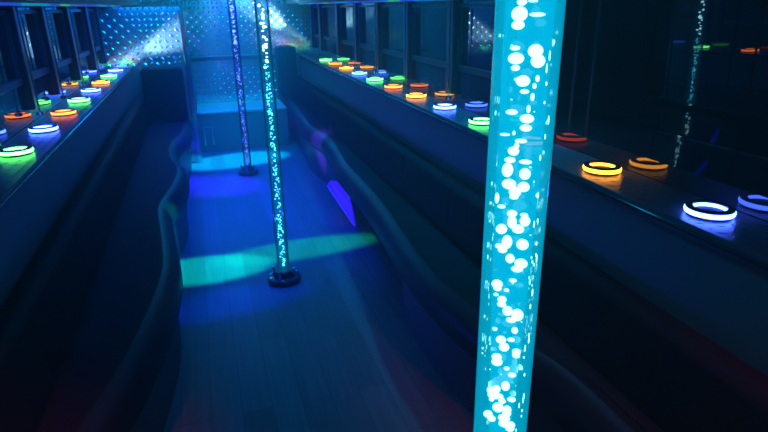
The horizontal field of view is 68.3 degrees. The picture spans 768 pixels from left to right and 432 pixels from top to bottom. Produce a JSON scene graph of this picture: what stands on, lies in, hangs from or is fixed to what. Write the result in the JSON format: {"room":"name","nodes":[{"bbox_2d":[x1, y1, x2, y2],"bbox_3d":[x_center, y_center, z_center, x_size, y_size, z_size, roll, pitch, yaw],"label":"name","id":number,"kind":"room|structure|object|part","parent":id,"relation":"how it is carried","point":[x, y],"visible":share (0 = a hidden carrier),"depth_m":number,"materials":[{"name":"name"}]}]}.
{"room":"party bus interior","nodes":[
{"label":"party bus interior","id":0,"kind":"room"},
{"bbox_2d":[0,6,105,144],"bbox_3d":[-1.611,-0.392,2.329,0.100,1.950,7.800,-7,21,-16],"label":"wall","id":1,"kind":"structure","parent":0,"point":[15,116],"depth_m":2.87,"materials":[{"name":"black"}]},
{"bbox_2d":[0,10,23,94],"bbox_3d":[-1.595,-0.660,2.292,0.034,0.322,0.574,-7,21,-16],"label":"window","id":2,"kind":"structure","parent":1,"relation":"in","point":[10,73],"depth_m":2.49,"materials":[{"name":"grey"}]},
{"bbox_3d":[-1.600,-0.665,2.289,0.008,0.274,0.538,-7,21,-16],"label":"glass","id":3,"kind":"part","parent":2,"relation":"part of","materials":[{"name":"black"}]},
{"bbox_2d":[4,6,43,115],"bbox_3d":[-1.674,-0.711,2.607,0.111,0.485,0.101,-7,21,-16],"label":"trim","id":4,"kind":"structure","parent":1,"relation":"attached to","point":[30,92],"depth_m":2.58,"materials":[{"name":"black"}]},
{"bbox_2d":[18,10,49,79],"bbox_3d":[-1.776,-0.858,2.829,0.034,0.322,0.454,-7,21,-16],"label":"window","id":5,"kind":"structure","parent":1,"relation":"in","point":[29,20],"depth_m":2.92,"materials":[{"name":"grey"}]},
{"bbox_3d":[-1.781,-0.863,2.825,0.008,0.274,0.418,-7,21,-16],"label":"glass","id":6,"kind":"part","parent":5,"relation":"part of","materials":[{"name":"black"}]},
{"bbox_2d":[35,6,66,98],"bbox_3d":[-1.837,-0.889,3.090,0.111,0.485,0.101,-7,21,-16],"label":"trim","id":7,"kind":"structure","parent":1,"relation":"attached to","point":[55,78],"depth_m":3.07,"materials":[{"name":"black"}]},
{"bbox_2d":[46,10,72,68],"bbox_3d":[-1.958,-1.056,3.365,0.034,0.322,0.574,-7,21,-16],"label":"window","id":8,"kind":"structure","parent":1,"relation":"in","point":[56,20],"depth_m":3.48,"materials":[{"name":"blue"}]},
{"bbox_3d":[-1.963,-1.061,3.362,0.008,0.274,0.538,-7,21,-16],"label":"glass","id":9,"kind":"part","parent":8,"relation":"part of","materials":[{"name":"black"}]},
{"bbox_2d":[0,0,135,6],"bbox_3d":[-1.265,-0.916,1.694,0.330,0.535,6.800,-7,21,-16],"label":"trim","id":10,"kind":"structure","parent":1,"relation":"attached to","point":[93,3],"depth_m":2.50,"materials":[{"name":"grey"}]},
{"bbox_2d":[61,6,86,83],"bbox_3d":[-2.037,-1.107,3.680,0.111,0.485,0.101,-7,21,-16],"label":"trim","id":11,"kind":"structure","parent":1,"relation":"attached to","point":[76,62],"depth_m":3.66,"materials":[{"name":"black"}]},
{"bbox_2d":[70,9,89,58],"bbox_3d":[-2.163,-1.280,3.973,0.034,0.322,0.614,-7,21,-16],"label":"window","id":12,"kind":"structure","parent":1,"relation":"in","point":[77,15],"depth_m":4.12,"materials":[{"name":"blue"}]},
{"bbox_3d":[-2.168,-1.285,3.970,0.008,0.274,0.578,-7,21,-16],"label":"glass","id":13,"kind":"part","parent":12,"relation":"part of","materials":[{"name":"black"}]},
{"bbox_2d":[81,6,101,72],"bbox_3d":[-2.248,-1.337,4.306,0.111,0.485,0.101,-7,21,-16],"label":"trim","id":14,"kind":"structure","parent":1,"relation":"attached to","point":[93,55],"depth_m":4.29,"materials":[{"name":"black"}]},
{"bbox_2d":[89,9,100,50],"bbox_3d":[-2.353,-1.486,4.532,0.034,0.322,0.464,-7,21,-16],"label":"window","id":15,"kind":"structure","parent":1,"relation":"in","point":[91,11],"depth_m":4.70,"materials":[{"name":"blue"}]},
{"bbox_3d":[-2.357,-1.491,4.529,0.008,0.274,0.428,-7,21,-16],"label":"glass","id":16,"kind":"part","parent":15,"relation":"part of","materials":[{"name":"black"}]},
{"bbox_2d":[93,7,107,63],"bbox_3d":[-2.432,-1.531,4.796,0.080,0.460,0.085,-7,21,-16],"label":"trim","id":17,"kind":"structure","parent":1,"relation":"attached to","point":[96,11],"depth_m":4.78,"materials":[{"name":"black metal"}]},
{"bbox_2d":[98,0,197,162],"bbox_3d":[-2.138,-1.406,5.063,0.660,1.950,0.084,-7,21,-16],"label":"wall","id":18,"kind":"structure","parent":0,"point":[145,34],"depth_m":4.97,"materials":[{"name":"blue metal"}]},
{"bbox_2d":[176,0,202,162],"bbox_3d":[-1.801,-1.447,5.159,0.045,1.950,0.110,-7,21,-16],"label":"trim","id":19,"kind":"structure","parent":18,"relation":"attached to","point":[179,2],"depth_m":5.18,"materials":[{"name":"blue metal"}]},
{"bbox_2d":[182,0,313,135],"bbox_3d":[-1.787,-1.817,6.148,2.250,1.950,0.084,-7,21,-16],"label":"wall","id":20,"kind":"structure","parent":0,"point":[207,27],"depth_m":6.12,"materials":[{"name":"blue metal"}]},
{"bbox_2d":[164,133,473,431],"bbox_3d":[-0.387,0.398,3.035,2.640,0.060,8.000,-7,21,-16],"label":"floor","id":21,"kind":"structure","parent":0,"point":[335,349],"depth_m":2.69,"materials":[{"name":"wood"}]},
{"bbox_2d":[0,69,133,311],"bbox_3d":[-1.318,0.230,2.152,0.210,0.901,6.695,-7,21,-16],"label":"ledge","id":22,"kind":"object","parent":21,"relation":"on","point":[36,188],"visible":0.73,"depth_m":2.23,"materials":[{"name":"black wood"}]},
{"bbox_2d":[0,145,33,156],"bbox_3d":[-1.365,-0.241,2.098,0.116,0.022,0.116,-7,21,-16],"label":"cup holder","id":23,"kind":"object","parent":22,"relation":"on","point":[22,150],"visible":1,"depth_m":2.08,"materials":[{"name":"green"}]},
{"bbox_2d":[28,124,57,133],"bbox_3d":[-1.496,-0.384,2.485,0.116,0.022,0.116,-7,21,-16],"label":"cup holder","id":24,"kind":"object","parent":22,"relation":"on","point":[41,128],"visible":1,"depth_m":2.46,"materials":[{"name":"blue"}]},
{"bbox_2d":[51,108,75,115],"bbox_3d":[-1.627,-0.526,2.871,0.116,0.022,0.116,-7,21,-16],"label":"cup holder","id":25,"kind":"object","parent":22,"relation":"on","point":[67,111],"visible":1,"depth_m":2.84,"materials":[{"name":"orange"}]},
{"bbox_2d":[68,97,89,102],"bbox_3d":[-1.758,-0.668,3.257,0.116,0.022,0.116,-7,21,-16],"label":"cup holder","id":26,"kind":"object","parent":22,"relation":"on","point":[73,99],"visible":1,"depth_m":3.23,"materials":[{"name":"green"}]},
{"bbox_2d":[81,87,100,92],"bbox_3d":[-1.888,-0.811,3.644,0.116,0.022,0.116,-7,21,-16],"label":"cup holder","id":27,"kind":"object","parent":22,"relation":"on","point":[90,89],"visible":1,"depth_m":3.61,"materials":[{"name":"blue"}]},
{"bbox_2d":[92,80,109,84],"bbox_3d":[-2.019,-0.953,4.030,0.116,0.022,0.116,-7,21,-16],"label":"cup holder","id":28,"kind":"object","parent":22,"relation":"on","point":[95,82],"visible":1,"depth_m":3.99,"materials":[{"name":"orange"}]},
{"bbox_2d":[101,73,116,77],"bbox_3d":[-2.150,-1.096,4.417,0.116,0.022,0.116,-7,21,-16],"label":"cup holder","id":29,"kind":"object","parent":22,"relation":"on","point":[110,75],"visible":1,"depth_m":4.38,"materials":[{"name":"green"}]},
{"bbox_2d":[108,68,122,71],"bbox_3d":[-2.280,-1.238,4.803,0.116,0.022,0.116,-7,21,-16],"label":"cup holder","id":30,"kind":"object","parent":22,"relation":"on","point":[112,69],"visible":1,"depth_m":4.76,"materials":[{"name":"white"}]},
{"bbox_2d":[0,67,192,431],"bbox_3d":[-1.007,0.191,2.243,0.435,0.900,6.695,-7,21,-16],"label":"bench","id":31,"kind":"object","parent":21,"relation":"on","point":[90,333],"visible":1,"depth_m":1.97,"materials":[{"name":"black leather"}]},
{"bbox_3d":[-1.005,0.289,2.277,0.435,0.154,6.690,-7,21,-16],"label":"seat","id":32,"kind":"part","parent":31,"relation":"part of","materials":[{"name":"leather"}]},
{"bbox_3d":[-1.981,-1.095,5.118,0.355,0.475,0.115,-7,21,-16],"label":"backrest","id":33,"kind":"part","parent":31,"relation":"part of","materials":[{"name":"leather"}]},
{"bbox_2d":[197,99,288,151],"bbox_3d":[-1.537,-0.997,6.143,0.900,0.410,0.605,-7,21,-16],"label":"step","id":34,"kind":"structure","parent":21,"relation":"on","point":[219,123],"depth_m":5.89,"materials":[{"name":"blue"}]},
{"bbox_2d":[191,54,278,103],"bbox_3d":[-1.627,-1.511,6.231,0.900,0.495,0.055,-7,21,-16],"label":"panel","id":35,"kind":"object","parent":34,"relation":"on","point":[214,81],"visible":0.94,"depth_m":6.21,"materials":[{"name":"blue metal"}]},
{"bbox_3d":[-1.630,-1.724,6.151,0.900,0.040,0.055,-7,21,-16],"label":"rail","id":36,"kind":"part","parent":35,"relation":"part of","materials":[{"name":"blue"}]},
{"bbox_2d":[227,0,258,175],"bbox_3d":[-1.225,-1.292,4.720,0.190,1.950,0.190,18,27,41],"label":"pole","id":37,"kind":"object","parent":21,"relation":"on","point":[248,170],"visible":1,"depth_m":4.87,"materials":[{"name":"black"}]},
{"bbox_2d":[254,0,300,287],"bbox_3d":[-0.555,-0.562,2.741,0.190,1.950,0.190,-14,24,-32],"label":"pole","id":38,"kind":"object","parent":21,"relation":"on","point":[284,276],"visible":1,"depth_m":2.92,"materials":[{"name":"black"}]},
{"bbox_2d":[473,0,565,431],"bbox_3d":[0.143,0.199,0.677,0.190,1.950,0.190,4,21,13],"label":"pole","id":39,"kind":"object","parent":21,"relation":"on","point":[528,34],"visible":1,"depth_m":0.57,"materials":[{"name":"clear acrylic"},{"name":"water"}]},
{"bbox_2d":[277,46,767,431],"bbox_3d":[0.031,-0.153,3.001,0.340,0.986,7.650,-7,21,-16],"label":"bench","id":40,"kind":"object","parent":21,"relation":"on","point":[607,358],"visible":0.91,"depth_m":1.80,"materials":[{"name":"black leather"}]},
{"bbox_3d":[-1.067,-1.593,6.292,0.190,0.560,0.150,-7,21,-16],"label":"backrest","id":41,"kind":"part","parent":40,"relation":"part of","materials":[{"name":"black plastic"}]},
{"bbox_3d":[-0.283,-0.099,3.892,0.038,0.271,0.328,-17,26,-37],"label":"blade panel","id":42,"kind":"part","parent":40,"relation":"part of","materials":[{"name":"purple plastic"}]},
{"bbox_3d":[0.033,-0.017,3.052,0.340,0.154,7.650,-7,21,-16],"label":"seat","id":43,"kind":"part","parent":40,"relation":"part of","materials":[{"name":"black leather"}]},
{"bbox_2d":[298,53,767,376],"bbox_3d":[0.289,-0.146,3.091,0.190,0.901,7.651,-7,21,-16],"label":"ledge","id":44,"kind":"object","parent":21,"relation":"on","point":[712,277],"visible":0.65,"depth_m":1.58,"materials":[{"name":"black metal"}]},
{"bbox_2d":[320,58,331,60],"bbox_3d":[-0.563,-1.507,5.453,0.116,0.022,0.116,-7,21,-16],"label":"cup holder","id":45,"kind":"object","parent":44,"relation":"on","point":[321,59],"visible":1,"depth_m":5.42,"materials":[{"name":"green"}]},
{"bbox_2d":[329,62,341,64],"bbox_3d":[-0.438,-1.371,5.084,0.116,0.022,0.116,-7,21,-16],"label":"cup holder","id":46,"kind":"object","parent":44,"relation":"on","point":[330,63],"visible":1,"depth_m":5.05,"materials":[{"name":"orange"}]},
{"bbox_2d":[340,66,352,69],"bbox_3d":[-0.314,-1.236,4.716,0.116,0.022,0.116,-7,21,-16],"label":"cup holder","id":47,"kind":"object","parent":44,"relation":"on","point":[341,67],"visible":1,"depth_m":4.68,"materials":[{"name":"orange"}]},
{"bbox_2d":[352,71,366,74],"bbox_3d":[-0.189,-1.100,4.348,0.116,0.022,0.116,-7,21,-16],"label":"cup holder","id":48,"kind":"object","parent":44,"relation":"on","point":[353,72],"visible":1,"depth_m":4.31,"materials":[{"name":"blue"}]},
{"bbox_2d":[367,76,382,81],"bbox_3d":[-0.065,-0.964,3.980,0.116,0.022,0.116,-7,21,-16],"label":"cup holder","id":49,"kind":"object","parent":44,"relation":"on","point":[374,78],"visible":1,"depth_m":3.94,"materials":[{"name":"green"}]},
{"bbox_2d":[384,83,401,88],"bbox_3d":[0.060,-0.829,3.612,0.116,0.022,0.116,-7,21,-16],"label":"cup holder","id":50,"kind":"object","parent":44,"relation":"on","point":[391,85],"visible":1,"depth_m":3.57,"materials":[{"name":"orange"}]},
{"bbox_2d":[406,92,425,98],"bbox_3d":[0.184,-0.693,3.243,0.116,0.022,0.116,-7,21,-16],"label":"cup holder","id":51,"kind":"object","parent":44,"relation":"on","point":[415,95],"visible":1,"depth_m":3.21,"materials":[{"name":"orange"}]},
{"bbox_2d":[433,102,455,109],"bbox_3d":[0.309,-0.557,2.875,0.116,0.022,0.116,-7,21,-16],"label":"cup holder","id":52,"kind":"object","parent":44,"relation":"on","point":[438,106],"visible":1,"depth_m":2.84,"materials":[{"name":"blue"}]},
{"bbox_2d":[469,116,488,125],"bbox_3d":[0.433,-0.421,2.507,0.116,0.022,0.116,-7,21,-16],"label":"cup holder","id":53,"kind":"object","parent":44,"relation":"on","point":[477,120],"visible":0.78,"depth_m":2.47,"materials":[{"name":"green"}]},
{"bbox_2d":[583,160,621,175],"bbox_3d":[0.682,-0.150,1.771,0.116,0.022,0.116,-7,21,-16],"label":"cup holder","id":54,"kind":"object","parent":44,"relation":"on","point":[594,167],"visible":1,"depth_m":1.75,"materials":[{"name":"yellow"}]},
{"bbox_2d":[684,199,736,221],"bbox_3d":[0.807,-0.014,1.402,0.116,0.022,0.116,-7,21,-16],"label":"cup holder","id":55,"kind":"object","parent":44,"relation":"on","point":[702,209],"visible":1,"depth_m":1.39,"materials":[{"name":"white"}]},
{"bbox_2d":[313,0,767,222],"bbox_3d":[0.595,-0.667,2.974,0.450,1.950,7.800,-7,21,-16],"label":"wall","id":56,"kind":"structure","parent":0,"point":[737,178],"depth_m":2.11,"materials":[{"name":"black"}]},
{"bbox_2d":[309,4,314,47],"bbox_3d":[-0.774,-2.108,6.274,0.080,0.460,0.085,-7,21,-16],"label":"trim","id":57,"kind":"structure","parent":56,"relation":"attached to","point":[310,5],"depth_m":6.24,"materials":[{"name":"black"}]},
{"bbox_2d":[313,6,318,37],"bbox_3d":[-0.700,-2.076,6.043,0.034,0.322,0.394,-7,21,-16],"label":"window","id":58,"kind":"structure","parent":56,"relation":"in","point":[315,8],"depth_m":6.16,"materials":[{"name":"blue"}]},
{"bbox_3d":[-0.695,-2.082,6.042,0.008,0.274,0.358,-7,21,-16],"label":"glass","id":59,"kind":"part","parent":58,"relation":"part of","materials":[{"name":"black"}]},
{"bbox_2d":[317,4,323,50],"bbox_3d":[-0.629,-1.950,5.844,0.080,0.460,0.085,-7,21,-16],"label":"trim","id":60,"kind":"structure","parent":56,"relation":"attached to","point":[321,40],"depth_m":5.81,"materials":[{"name":"black"}]},
{"bbox_2d":[322,5,335,41],"bbox_3d":[-0.509,-1.868,5.479,0.034,0.322,0.694,-7,21,-16],"label":"window","id":61,"kind":"structure","parent":56,"relation":"in","point":[328,12],"depth_m":5.57,"materials":[{"name":"black"}]},
{"bbox_2d":[335,3,341,56],"bbox_3d":[-0.393,-1.693,5.147,0.080,0.460,0.085,-7,21,-16],"label":"trim","id":62,"kind":"structure","parent":56,"relation":"attached to","point":[337,8],"depth_m":5.12,"materials":[{"name":"black metal"}]},
{"bbox_2d":[339,5,353,45],"bbox_3d":[-0.294,-1.634,4.844,0.034,0.322,0.554,-7,21,-16],"label":"window","id":63,"kind":"structure","parent":56,"relation":"in","point":[346,11],"depth_m":4.93,"materials":[{"name":"black"}]},
{"bbox_3d":[-0.290,-1.640,4.843,0.008,0.274,0.518,-7,21,-16],"label":"glass","id":64,"kind":"part","parent":63,"relation":"part of","materials":[{"name":"black"}]},
{"bbox_2d":[352,3,359,65],"bbox_3d":[-0.212,-1.466,4.567,0.111,0.485,0.101,-7,21,-16],"label":"trim","id":65,"kind":"structure","parent":56,"relation":"attached to","point":[355,5],"depth_m":4.53,"materials":[{"name":"black metal"}]},
{"bbox_3d":[-0.239,-1.450,4.525,0.032,0.485,0.031,-7,21,-16],"label":"chrome rod","id":66,"kind":"part","parent":65,"relation":"part of","materials":[{"name":"grey metal"}]},
{"bbox_2d":[287,0,433,3],"bbox_3d":[0.255,-1.261,2.557,0.290,0.535,7.650,-7,21,-16],"label":"trim","id":67,"kind":"structure","parent":56,"relation":"attached to","point":[288,1],"depth_m":4.11,"materials":[{"name":"grey"}]},
{"bbox_2d":[358,5,374,50],"bbox_3d":[-0.107,-1.430,4.290,0.034,0.322,0.514,-7,21,-16],"label":"window","id":68,"kind":"structure","parent":56,"relation":"in","point":[366,12],"depth_m":4.36,"materials":[{"name":"black"}]},
{"bbox_3d":[-0.102,-1.436,4.289,0.008,0.274,0.478,-7,21,-16],"label":"glass","id":69,"kind":"part","parent":68,"relation":"part of","materials":[{"name":"black"}]},
{"bbox_2d":[374,2,381,73],"bbox_3d":[-0.030,-1.268,4.031,0.111,0.485,0.101,-7,21,-16],"label":"trim","id":70,"kind":"structure","parent":56,"relation":"attached to","point":[377,5],"depth_m":4.00,"materials":[{"name":"black metal"}]},
{"bbox_3d":[-0.058,-1.252,3.989,0.032,0.485,0.031,-7,21,-16],"label":"chrome rod","id":71,"kind":"part","parent":70,"relation":"part of","materials":[{"name":"grey metal"}]},
{"bbox_2d":[381,4,402,57],"bbox_3d":[0.078,-1.228,3.744,0.034,0.322,0.534,-7,21,-16],"label":"window","id":72,"kind":"structure","parent":56,"relation":"in","point":[391,15],"depth_m":3.80,"materials":[{"name":"black"}]},
{"bbox_2d":[403,1,411,83],"bbox_3d":[0.157,-1.064,3.476,0.111,0.485,0.101,-7,21,-16],"label":"trim","id":73,"kind":"structure","parent":56,"relation":"attached to","point":[407,5],"depth_m":3.45,"materials":[{"name":"black metal"}]},
{"bbox_3d":[0.130,-1.048,3.434,0.032,0.485,0.031,-7,21,-16],"label":"chrome rod","id":74,"kind":"part","parent":73,"relation":"part of","materials":[{"name":"grey metal"}]},
{"bbox_2d":[412,4,446,67],"bbox_3d":[0.271,-1.018,3.172,0.034,0.322,0.574,-7,21,-16],"label":"window","id":75,"kind":"structure","parent":56,"relation":"in","point":[429,21],"depth_m":3.20,"materials":[{"name":"black"}]},
{"bbox_2d":[445,0,458,99],"bbox_3d":[0.357,-0.846,2.886,0.111,0.485,0.101,-7,21,-16],"label":"trim","id":76,"kind":"structure","parent":56,"relation":"attached to","point":[452,5],"depth_m":2.86,"materials":[{"name":"black"}]},
{"bbox_3d":[0.330,-0.830,2.844,0.032,0.485,0.031,-7,21,-16],"label":"chrome rod","id":77,"kind":"part","parent":76,"relation":"part of","materials":[{"name":"grey metal"}]},
{"bbox_2d":[456,3,494,78],"bbox_3d":[0.462,-0.810,2.608,0.034,0.322,0.514,-7,21,-16],"label":"window","id":78,"kind":"structure","parent":56,"relation":"in","point":[475,20],"depth_m":2.68,"materials":[{"name":"black"}]},
{"bbox_2d":[568,0,601,135],"bbox_3d":[0.691,-0.553,1.942,0.008,0.544,0.108,-7,21,-16],"label":"trim","id":79,"kind":"structure","parent":56,"relation":"attached to","point":[581,1],"depth_m":1.95,"materials":[{"name":"black metal"}]},
{"bbox_2d":[590,0,767,156],"bbox_3d":[1.431,-0.189,0.962,0.091,0.560,3.260,-7,21,-16],"label":"window","id":80,"kind":"structure","parent":56,"relation":"in","point":[698,69],"depth_m":1.98,"materials":[{"name":"black glass"}]}
]}

